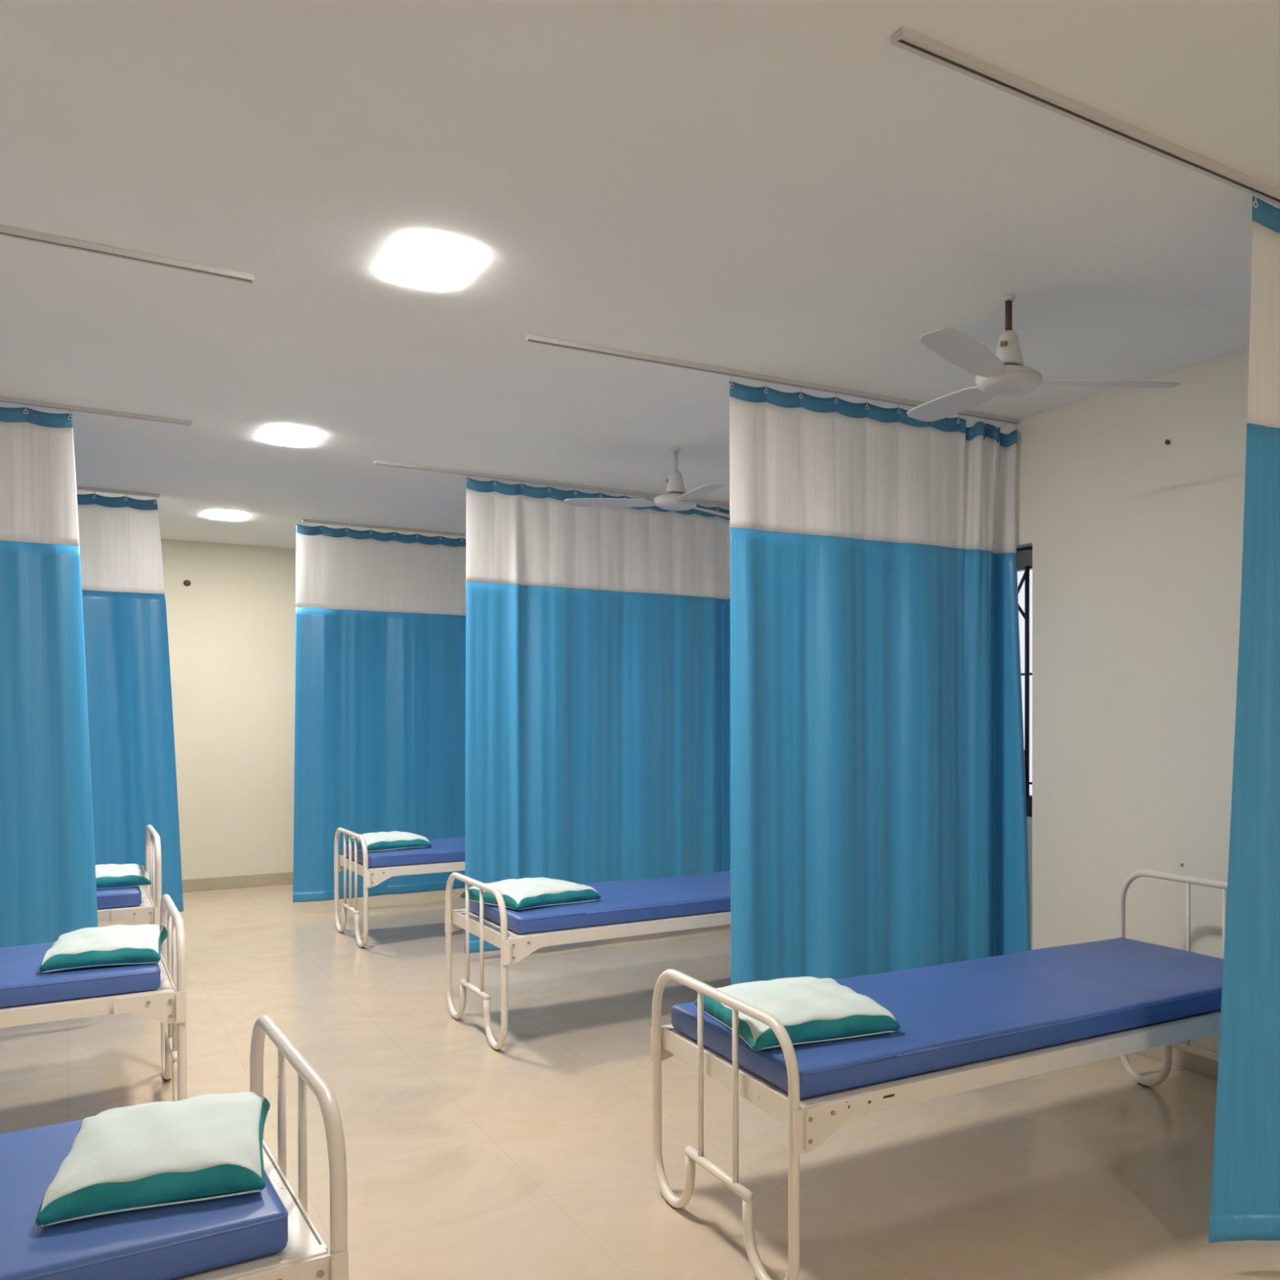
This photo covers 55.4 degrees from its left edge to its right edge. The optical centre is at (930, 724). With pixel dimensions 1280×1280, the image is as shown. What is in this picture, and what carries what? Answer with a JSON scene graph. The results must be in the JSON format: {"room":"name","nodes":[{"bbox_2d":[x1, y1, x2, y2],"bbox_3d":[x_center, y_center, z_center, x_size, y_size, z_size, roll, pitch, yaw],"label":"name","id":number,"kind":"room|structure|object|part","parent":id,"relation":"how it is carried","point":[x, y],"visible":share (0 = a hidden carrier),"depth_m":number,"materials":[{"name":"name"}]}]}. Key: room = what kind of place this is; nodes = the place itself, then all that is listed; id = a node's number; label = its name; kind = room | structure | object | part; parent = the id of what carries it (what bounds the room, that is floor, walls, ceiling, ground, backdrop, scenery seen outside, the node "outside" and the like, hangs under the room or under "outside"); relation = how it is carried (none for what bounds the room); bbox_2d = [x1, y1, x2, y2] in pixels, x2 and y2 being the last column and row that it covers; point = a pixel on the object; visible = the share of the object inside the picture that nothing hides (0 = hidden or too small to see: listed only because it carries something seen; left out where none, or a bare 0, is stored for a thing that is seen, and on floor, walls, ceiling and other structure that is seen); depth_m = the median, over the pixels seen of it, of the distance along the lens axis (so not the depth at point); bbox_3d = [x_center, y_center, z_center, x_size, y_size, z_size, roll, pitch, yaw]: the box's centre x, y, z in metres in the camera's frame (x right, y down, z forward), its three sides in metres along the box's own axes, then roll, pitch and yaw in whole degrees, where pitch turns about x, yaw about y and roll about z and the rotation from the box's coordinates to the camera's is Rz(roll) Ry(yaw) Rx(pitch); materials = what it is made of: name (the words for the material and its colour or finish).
{"room":"hospital room","nodes":[
{"label":"hospital room","id":0,"kind":"room"},
{"bbox_2d":[160,538,296,879],"bbox_3d":[-6.098,-0.067,10.040,6.400,2.961,0.150,0,1,-37],"label":"wall","id":1,"kind":"structure","parent":0,"point":[231,631],"depth_m":10.01,"materials":[{"name":"beige paint"}]},
{"bbox_2d":[183,579,191,586],"bbox_3d":[-6.256,-1.190,9.787,0.054,0.054,0.050,0,1,-37],"label":"wall hook","id":2,"kind":"object","parent":1,"relation":"attached to","point":[187,583],"visible":1,"depth_m":9.79,"materials":[{"name":"grey metal"}]},
{"bbox_2d":[182,871,293,892],"bbox_3d":[-6.170,1.362,9.897,5.700,0.105,0.012,0,1,-37],"label":"baseboard","id":3,"kind":"structure","parent":1,"relation":"attached to","point":[277,878],"depth_m":10.03,"materials":[{"name":"tile"}]},
{"bbox_2d":[0,0,1279,549],"bbox_3d":[-1.869,-1.559,4.342,6.400,0.120,14.420,0,1,-37],"label":"ceiling","id":4,"kind":"structure","parent":0,"point":[782,188],"depth_m":3.44,"materials":[{"name":"paint"}]},
{"bbox_2d":[0,395,191,426],"bbox_3d":[-4.658,-1.495,5.085,2.411,0.019,0.044,0,1,-37],"label":"track","id":5,"kind":"object","parent":4,"relation":"attached to","point":[2,399],"visible":1,"depth_m":5.56,"materials":[{"name":"silver metal"}]},
{"bbox_2d":[0,404,97,947],"bbox_3d":[-4.799,-0.077,4.991,2.009,2.829,0.053,0,1,-37],"label":"curtain","id":6,"kind":"object","parent":5,"relation":"hanging from","point":[48,882],"visible":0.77,"depth_m":5.45,"materials":[{"name":"fabric"}]},
{"bbox_3d":[-4.827,-1.124,4.961,1.928,0.562,0.025,0,1,-37],"label":"net panel","id":7,"kind":"part","parent":6,"relation":"part of","materials":[{"name":"white fabric"}]},
{"bbox_2d":[76,486,159,497],"bbox_3d":[-6.096,-1.512,7.018,2.411,0.019,0.044,0,1,-37],"label":"track","id":8,"kind":"object","parent":4,"relation":"attached to","point":[80,488],"visible":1,"depth_m":7.59,"materials":[{"name":"silver metal"}]},
{"bbox_2d":[76,490,183,911],"bbox_3d":[-6.038,-0.120,7.077,2.506,2.778,0.042,0,1,-37],"label":"curtain","id":9,"kind":"object","parent":8,"relation":"hanging from","point":[132,754],"visible":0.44,"depth_m":7.65,"materials":[{"name":"fabric"}]},
{"bbox_3d":[-6.073,-1.142,7.039,2.408,0.562,0.025,0,1,-37],"label":"net panel","id":10,"kind":"part","parent":9,"relation":"part of","materials":[{"name":"white fabric"}]},
{"bbox_2d":[0,224,253,284],"bbox_3d":[-3.228,-1.479,3.163,2.411,0.019,0.044,0,1,-37],"label":"track","id":11,"kind":"object","parent":4,"relation":"attached to","point":[6,231],"visible":1,"depth_m":3.66,"materials":[{"name":"silver metal"}]},
{"bbox_2d":[206,510,246,520],"bbox_3d":[-5.171,-1.531,8.541,0.224,0.007,0.470,0,1,-37],"label":"recessed light","id":12,"kind":"object","parent":4,"relation":"in","point":[227,515],"visible":1,"depth_m":8.52,"materials":[{"name":"white plastic"}]},
{"bbox_2d":[262,426,319,447],"bbox_3d":[-3.369,-1.510,6.118,0.224,0.007,0.470,0,1,-37],"label":"recessed light","id":13,"kind":"object","parent":4,"relation":"in","point":[288,436],"visible":1,"depth_m":6.09,"materials":[{"name":"white plastic"}]},
{"bbox_2d":[302,519,466,536],"bbox_3d":[-3.768,-1.533,9.436,2.366,0.019,0.044,0,1,-37],"label":"track","id":14,"kind":"object","parent":4,"relation":"attached to","point":[303,520],"visible":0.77,"depth_m":9.05,"materials":[{"name":"silver metal"}]},
{"bbox_2d":[293,523,466,902],"bbox_3d":[-3.813,-0.098,9.427,2.406,2.863,0.063,0,1,-37],"label":"curtain","id":15,"kind":"object","parent":14,"relation":"hanging from","point":[380,690],"visible":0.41,"depth_m":9.05,"materials":[{"name":"fabric"}]},
{"bbox_3d":[-3.799,-1.163,9.420,2.380,0.562,0.033,0,1,-37],"label":"net panel","id":16,"kind":"part","parent":15,"relation":"part of","materials":[{"name":"white fabric"}]},
{"bbox_2d":[382,234,481,289],"bbox_3d":[-1.620,-1.490,3.768,0.224,0.007,0.470,0,1,-37],"label":"recessed light","id":17,"kind":"object","parent":4,"relation":"in","point":[421,260],"visible":1,"depth_m":3.74,"materials":[{"name":"white plastic"}]},
{"bbox_2d":[373,459,729,506],"bbox_3d":[-2.258,-1.516,7.406,2.366,0.019,0.044,0,1,-37],"label":"track","id":18,"kind":"object","parent":4,"relation":"attached to","point":[375,462],"visible":0.84,"depth_m":7.20,"materials":[{"name":"silver metal"}]},
{"bbox_2d":[464,477,730,953],"bbox_3d":[-2.079,-0.065,7.575,1.840,2.898,0.091,0,1,-38],"label":"curtain","id":19,"kind":"object","parent":18,"relation":"hanging from","point":[597,694],"visible":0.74,"depth_m":7.49,"materials":[{"name":"fabric"}]},
{"bbox_3d":[-2.075,-1.145,7.565,1.826,0.565,0.075,0,1,-38],"label":"net panel","id":20,"kind":"part","parent":19,"relation":"part of","materials":[{"name":"white fabric"}]},
{"bbox_2d":[564,447,729,517],"bbox_3d":[-1.535,-1.349,6.394,0.936,0.334,1.074,0,0,-2],"label":"ceiling fan","id":21,"kind":"object","parent":4,"relation":"hanging from","point":[675,500],"visible":0.98,"depth_m":6.36,"materials":[{"name":"white metal"}]},
{"bbox_3d":[-1.753,-1.216,6.389,0.500,0.025,0.135,0,0,-2],"label":"blade","id":22,"kind":"part","parent":21,"relation":"part of","materials":[{"name":"white metal"}]},
{"bbox_3d":[-1.403,-1.507,6.397,0.048,0.018,0.048,0,0,-2],"label":"ceiling hook plate","id":23,"kind":"part","parent":21,"relation":"part of","materials":[{"name":"white metal"}]},
{"bbox_3d":[-1.403,-1.441,6.397,0.025,0.130,0.025,0,0,-2],"label":"down rod","id":24,"kind":"part","parent":21,"relation":"part of","materials":[{"name":"white metal"}]},
{"bbox_3d":[-1.220,-1.214,6.101,0.135,0.025,0.500,0,1,-32],"label":"blade","id":25,"kind":"part","parent":21,"relation":"part of","materials":[{"name":"white metal"}]},
{"bbox_3d":[-1.237,-1.219,6.707,0.135,0.025,0.500,0,1,28],"label":"blade","id":26,"kind":"part","parent":21,"relation":"part of","materials":[{"name":"white metal"}]},
{"bbox_2d":[524,333,1020,424],"bbox_3d":[-0.564,-1.496,5.130,2.371,0.019,0.044,0,1,-33],"label":"track","id":27,"kind":"object","parent":4,"relation":"attached to","point":[529,338],"visible":1,"depth_m":4.95,"materials":[{"name":"silver metal"}]},
{"bbox_2d":[729,376,1030,985],"bbox_3d":[-0.228,-0.057,5.417,1.522,2.879,0.202,0,1,-28],"label":"curtain","id":28,"kind":"object","parent":27,"relation":"hanging from","point":[878,810],"visible":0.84,"depth_m":5.36,"materials":[{"name":"fabric"}]},
{"bbox_3d":[-0.222,-1.125,5.379,1.503,0.566,0.112,0,1,-33],"label":"net panel","id":29,"kind":"part","parent":28,"relation":"part of","materials":[{"name":"white fabric"}]},
{"bbox_2d":[906,293,1180,421],"bbox_3d":[0.214,-1.327,3.949,1.074,0.334,0.936,0,1,26],"label":"ceiling fan","id":30,"kind":"object","parent":4,"relation":"hanging from","point":[1004,374],"visible":1,"depth_m":4.03,"materials":[{"name":"white metal"}]},
{"bbox_3d":[0.078,-1.199,4.360,0.135,0.025,0.500,0,1,-34],"label":"blade","id":31,"kind":"part","parent":30,"relation":"part of","materials":[{"name":"white metal"}]},
{"bbox_3d":[0.117,-1.194,3.755,0.135,0.025,0.500,0,1,26],"label":"blade","id":32,"kind":"part","parent":30,"relation":"part of","materials":[{"name":"white metal"}]},
{"bbox_3d":[0.272,-1.421,4.067,0.025,0.130,0.025,0,1,26],"label":"down rod","id":33,"kind":"part","parent":30,"relation":"part of","materials":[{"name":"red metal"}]},
{"bbox_3d":[0.272,-1.487,4.066,0.048,0.018,0.048,0,1,26],"label":"ceiling hook plate","id":34,"kind":"part","parent":30,"relation":"part of","materials":[{"name":"grey ceramic"}]},
{"bbox_3d":[0.622,-1.196,4.091,0.500,0.025,0.135,0,0,-4],"label":"blade","id":35,"kind":"part","parent":30,"relation":"part of","materials":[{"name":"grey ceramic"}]},
{"bbox_2d":[890,26,1279,206],"bbox_3d":[0.876,-1.479,3.194,2.366,0.019,0.044,0,1,-37],"label":"track","id":36,"kind":"object","parent":4,"relation":"attached to","point":[904,38],"visible":1,"depth_m":2.79,"materials":[{"name":"silver metal"}]},
{"bbox_2d":[1208,189,1279,1243],"bbox_3d":[1.316,-0.042,3.467,1.323,2.873,0.141,0,1,-37],"label":"curtain","id":37,"kind":"object","parent":36,"relation":"hanging from","point":[1245,1200],"visible":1,"depth_m":3.19,"materials":[{"name":"fabric"}]},
{"bbox_3d":[1.344,-1.112,3.538,1.169,0.562,0.025,0,1,-37],"label":"net panel","id":38,"kind":"part","parent":37,"relation":"part of","materials":[{"name":"white fabric"}]},
{"bbox_2d":[0,884,1279,1279],"bbox_3d":[-1.869,1.512,4.369,6.400,0.100,14.420,0,1,-37],"label":"floor","id":39,"kind":"structure","parent":0,"point":[531,1157],"depth_m":4.20,"materials":[{"name":"beige tile"}]},
{"bbox_2d":[0,893,186,1101],"bbox_3d":[-3.757,1.029,3.925,2.039,0.874,0.990,0,1,-37],"label":"hospital bed","id":40,"kind":"object","parent":39,"relation":"on","point":[166,1004],"visible":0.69,"depth_m":4.14,"materials":[{"name":"white metal"}]},
{"bbox_2d":[0,942,160,1008],"bbox_3d":[-3.773,0.910,3.913,1.931,0.080,0.853,0,1,-37],"label":"mattress","id":41,"kind":"object","parent":40,"relation":"on","point":[22,983],"visible":0.57,"depth_m":4.06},
{"bbox_2d":[39,924,167,973],"bbox_3d":[-3.081,0.818,4.358,0.353,0.095,0.540,0,1,-31],"label":"pillow","id":42,"kind":"object","parent":41,"relation":"on","point":[114,944],"visible":1,"depth_m":4.19,"materials":[{"name":"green fabric"}]},
{"bbox_3d":[-3.495,0.982,3.572,1.970,0.056,0.039,0,1,-37],"label":"rail","id":43,"kind":"part","parent":40,"relation":"part of","materials":[{"name":"white metal"}]},
{"bbox_3d":[-2.742,1.008,4.087,0.212,0.113,0.037,0,1,-37],"label":"gusset plate","id":44,"kind":"part","parent":40,"relation":"part of","materials":[{"name":"white metal"}]},
{"bbox_3d":[-2.966,0.979,4.514,0.006,0.065,0.886,0,1,-37],"label":"cross rail","id":45,"kind":"part","parent":40,"relation":"part of","materials":[{"name":"white metal"}]},
{"bbox_3d":[-2.951,1.081,4.526,0.029,0.760,0.939,0,1,-37],"label":"frame","id":46,"kind":"part","parent":40,"relation":"part of","materials":[{"name":"white metal"}]},
{"bbox_2d":[97,824,161,924],"bbox_3d":[-5.045,1.014,5.740,2.039,0.874,0.990,0,1,-37],"label":"hospital bed","id":47,"kind":"object","parent":39,"relation":"on","point":[148,912],"visible":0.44,"depth_m":5.96,"materials":[{"name":"white metal"}]},
{"bbox_2d":[96,886,141,909],"bbox_3d":[-5.065,0.895,5.725,1.921,0.080,0.853,0,1,-37],"label":"mattress","id":48,"kind":"object","parent":47,"relation":"on","point":[122,897],"visible":0.27,"depth_m":5.91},
{"bbox_2d":[95,863,151,888],"bbox_3d":[-4.408,0.802,6.200,0.395,0.095,0.520,0,1,-37],"label":"pillow","id":49,"kind":"object","parent":48,"relation":"on","point":[110,875],"visible":0.53,"depth_m":6.08,"materials":[{"name":"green fabric"}]},
{"bbox_3d":[-4.783,0.966,5.387,1.970,0.056,0.039,0,1,-37],"label":"rail","id":50,"kind":"part","parent":47,"relation":"part of","materials":[{"name":"white metal"}]},
{"bbox_3d":[-4.030,0.993,5.902,0.212,0.113,0.037,0,1,-37],"label":"gusset plate","id":51,"kind":"part","parent":47,"relation":"part of","materials":[{"name":"white metal"}]},
{"bbox_3d":[-4.254,0.963,6.329,0.006,0.065,0.886,0,1,-37],"label":"cross rail","id":52,"kind":"part","parent":47,"relation":"part of","materials":[{"name":"white metal"}]},
{"bbox_3d":[-4.239,1.008,6.340,0.029,0.874,0.939,0,1,-37],"label":"frame","id":53,"kind":"part","parent":47,"relation":"part of","materials":[{"name":"white metal"}]},
{"bbox_2d":[171,1015,348,1279],"bbox_3d":[-2.164,1.047,1.883,2.039,0.874,0.990,0,1,-38],"label":"hospital bed","id":54,"kind":"object","parent":39,"relation":"on","point":[305,1256],"visible":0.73,"depth_m":2.20,"materials":[{"name":"white metal"}]},
{"bbox_2d":[0,1119,288,1279],"bbox_3d":[-2.185,0.928,1.865,1.916,0.080,0.853,0,1,-38],"label":"mattress","id":55,"kind":"object","parent":54,"relation":"on","point":[175,1241],"visible":0.47,"depth_m":2.06,"materials":[{"name":"blue leather"}]},
{"bbox_2d":[35,1091,270,1227],"bbox_3d":[-1.525,0.835,2.325,0.348,0.096,0.499,0,1,-29],"label":"pillow","id":56,"kind":"object","parent":55,"relation":"on","point":[152,1154],"visible":1,"depth_m":2.18,"materials":[{"name":"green fabric"}]},
{"bbox_3d":[-1.891,1.000,1.538,1.970,0.056,0.039,0,1,-38],"label":"rail","id":57,"kind":"part","parent":54,"relation":"part of","materials":[{"name":"white metal"}]},
{"bbox_3d":[-1.154,1.026,2.074,0.212,0.113,0.037,0,1,-38],"label":"gusset plate","id":58,"kind":"part","parent":54,"relation":"part of","materials":[{"name":"white metal"}]},
{"bbox_3d":[-1.391,0.996,2.494,0.006,0.065,0.886,0,1,-38],"label":"cross rail","id":59,"kind":"part","parent":54,"relation":"part of","materials":[{"name":"white metal"}]},
{"bbox_3d":[-1.376,1.086,2.507,0.029,0.785,0.939,0,1,-38],"label":"frame","id":60,"kind":"part","parent":54,"relation":"part of","materials":[{"name":"white metal"}]},
{"bbox_2d":[333,827,465,947],"bbox_3d":[-3.065,0.991,8.351,2.039,0.874,0.990,0,1,-38],"label":"hospital bed","id":61,"kind":"object","parent":39,"relation":"on","point":[372,877],"visible":0.44,"depth_m":7.60,"materials":[{"name":"white metal"}]},
{"bbox_3d":[-4.077,0.973,8.174,0.212,0.113,0.037,0,1,-38],"label":"gusset plate","id":62,"kind":"part","parent":61,"relation":"part of","materials":[{"name":"white metal"}]},
{"bbox_3d":[-3.861,1.072,7.740,0.029,0.722,0.939,0,1,-38],"label":"frame","id":63,"kind":"part","parent":61,"relation":"part of","materials":[{"name":"white metal"}]},
{"bbox_3d":[-3.846,0.950,7.750,0.006,0.065,0.886,0,1,-38],"label":"cross rail","id":64,"kind":"part","parent":61,"relation":"part of","materials":[{"name":"white metal"}]},
{"bbox_3d":[-3.497,0.979,7.418,0.212,0.113,0.037,0,1,-38],"label":"gusset plate","id":65,"kind":"part","parent":61,"relation":"part of","materials":[{"name":"white metal"}]},
{"bbox_2d":[342,836,465,867],"bbox_3d":[-3.065,0.872,8.350,1.953,0.080,0.853,0,1,-38],"label":"mattress","id":66,"kind":"object","parent":61,"relation":"on","point":[451,849],"visible":0.25,"depth_m":7.67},
{"bbox_2d":[346,831,431,851],"bbox_3d":[-3.705,0.786,7.944,0.416,0.096,0.540,0,1,-39],"label":"pillow","id":67,"kind":"object","parent":66,"relation":"on","point":[393,840],"visible":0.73,"depth_m":7.79,"materials":[{"name":"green fabric"}]},
{"bbox_3d":[-2.797,0.944,8.003,1.970,0.056,0.039,0,1,-38],"label":"rail","id":68,"kind":"part","parent":61,"relation":"part of","materials":[{"name":"white metal"}]},
{"bbox_2d":[444,871,730,1050],"bbox_3d":[-1.342,1.011,6.074,2.039,0.874,0.990,0,1,-37],"label":"hospital bed","id":69,"kind":"object","parent":39,"relation":"on","point":[513,946],"visible":0.48,"depth_m":5.39,"materials":[{"name":"white metal"}]},
{"bbox_3d":[-2.357,0.992,5.908,0.212,0.113,0.037,0,1,-37],"label":"gusset plate","id":70,"kind":"part","parent":69,"relation":"part of","materials":[{"name":"white metal"}]},
{"bbox_3d":[-1.606,0.957,6.425,1.970,0.056,0.039,0,1,-37],"label":"rail","id":71,"kind":"part","parent":69,"relation":"part of","materials":[{"name":"white metal"}]},
{"bbox_3d":[-2.146,1.092,5.471,0.029,0.722,0.939,0,1,-37],"label":"frame","id":72,"kind":"part","parent":69,"relation":"part of","materials":[{"name":"white metal"}]},
{"bbox_3d":[-2.131,0.970,5.482,0.006,0.065,0.886,0,1,-37],"label":"cross rail","id":73,"kind":"part","parent":69,"relation":"part of","materials":[{"name":"white metal"}]},
{"bbox_3d":[-1.785,0.999,5.146,0.212,0.113,0.037,0,1,-37],"label":"gusset plate","id":74,"kind":"part","parent":69,"relation":"part of","materials":[{"name":"white metal"}]},
{"bbox_2d":[469,871,730,934],"bbox_3d":[-1.321,0.892,6.089,1.916,0.080,0.853,0,1,-37],"label":"mattress","id":75,"kind":"object","parent":69,"relation":"on","point":[649,899],"visible":0.41,"depth_m":5.63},
{"bbox_2d":[460,877,600,910],"bbox_3d":[-1.946,0.806,5.652,0.540,0.096,0.436,0,1,41],"label":"pillow","id":76,"kind":"object","parent":75,"relation":"on","point":[526,893],"visible":0.88,"depth_m":5.52,"materials":[{"name":"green fabric"}]},
{"bbox_3d":[-1.079,0.964,5.722,1.970,0.056,0.039,0,1,-37],"label":"rail","id":77,"kind":"part","parent":69,"relation":"part of","materials":[{"name":"white metal"}]},
{"bbox_2d":[650,869,1227,1279],"bbox_3d":[0.223,1.030,3.857,2.039,0.874,0.990,0,1,-35],"label":"hospital bed","id":78,"kind":"object","parent":39,"relation":"on","point":[811,1121],"visible":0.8,"depth_m":3.30,"materials":[{"name":"white metal"}]},
{"bbox_3d":[-0.797,1.011,3.729,0.212,0.113,0.037,0,1,-35],"label":"gusset plate","id":79,"kind":"part","parent":78,"relation":"part of","materials":[{"name":"white metal"}]},
{"bbox_3d":[-0.028,0.977,4.218,1.970,0.056,0.039,0,1,-35],"label":"rail","id":80,"kind":"part","parent":78,"relation":"part of","materials":[{"name":"white metal"}]},
{"bbox_3d":[-0.586,0.989,3.294,0.006,0.065,0.886,0,1,-35],"label":"cross rail","id":81,"kind":"part","parent":78,"relation":"part of","materials":[{"name":"white metal"}]},
{"bbox_3d":[-0.602,1.111,3.284,0.029,0.722,0.939,0,1,-35],"label":"frame","id":82,"kind":"part","parent":78,"relation":"part of","materials":[{"name":"white metal"}]},
{"bbox_3d":[-0.253,1.018,2.946,0.212,0.113,0.037,0,1,-35],"label":"gusset plate","id":83,"kind":"part","parent":78,"relation":"part of","materials":[{"name":"white metal"}]},
{"bbox_2d":[671,937,1223,1098],"bbox_3d":[0.223,0.911,3.856,1.952,0.080,0.853,0,1,-35],"label":"mattress","id":84,"kind":"object","parent":78,"relation":"on","point":[968,1011],"visible":0.76,"depth_m":3.62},
{"bbox_2d":[694,976,900,1051],"bbox_3d":[-0.405,0.826,3.426,0.436,0.096,0.540,0,1,-28],"label":"pillow","id":85,"kind":"object","parent":84,"relation":"on","point":[811,1009],"visible":0.84,"depth_m":3.27,"materials":[{"name":"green fabric"}]},
{"bbox_3d":[0.474,0.983,3.496,1.970,0.056,0.039,0,1,-35],"label":"rail","id":86,"kind":"part","parent":78,"relation":"part of","materials":[{"name":"white metal"}]},
{"bbox_3d":[1.048,1.025,4.431,0.029,0.874,0.939,0,1,-35],"label":"frame","id":87,"kind":"part","parent":78,"relation":"part of","materials":[{"name":"white metal"}]},
{"bbox_2d":[726,348,1248,1053],"bbox_3d":[0.438,-0.033,6.071,0.350,2.961,14.020,0,1,-37],"label":"wall","id":88,"kind":"structure","parent":0,"point":[1135,538],"depth_m":5.15,"materials":[{"name":"paint"}]},
{"bbox_2d":[729,924,1218,1079],"bbox_3d":[0.296,1.396,5.971,0.012,0.105,14.008,0,1,-37],"label":"baseboard","id":89,"kind":"structure","parent":88,"relation":"attached to","point":[1182,1059],"depth_m":4.90,"materials":[{"name":"tile"}]},
{"bbox_2d":[1016,546,1032,817],"bbox_3d":[0.128,-0.217,6.341,0.074,1.355,1.475,0,1,-37],"label":"window","id":90,"kind":"structure","parent":88,"relation":"in","point":[1024,555],"depth_m":5.82,"materials":[{"name":"black paint"}]},
{"bbox_2d":[1164,439,1170,444],"bbox_3d":[1.013,-1.208,4.981,0.016,0.022,0.021,0,1,-37],"label":"plug","id":91,"kind":"object","parent":88,"relation":"attached to","point":[1167,442],"visible":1,"depth_m":4.97,"materials":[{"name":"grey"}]}
]}

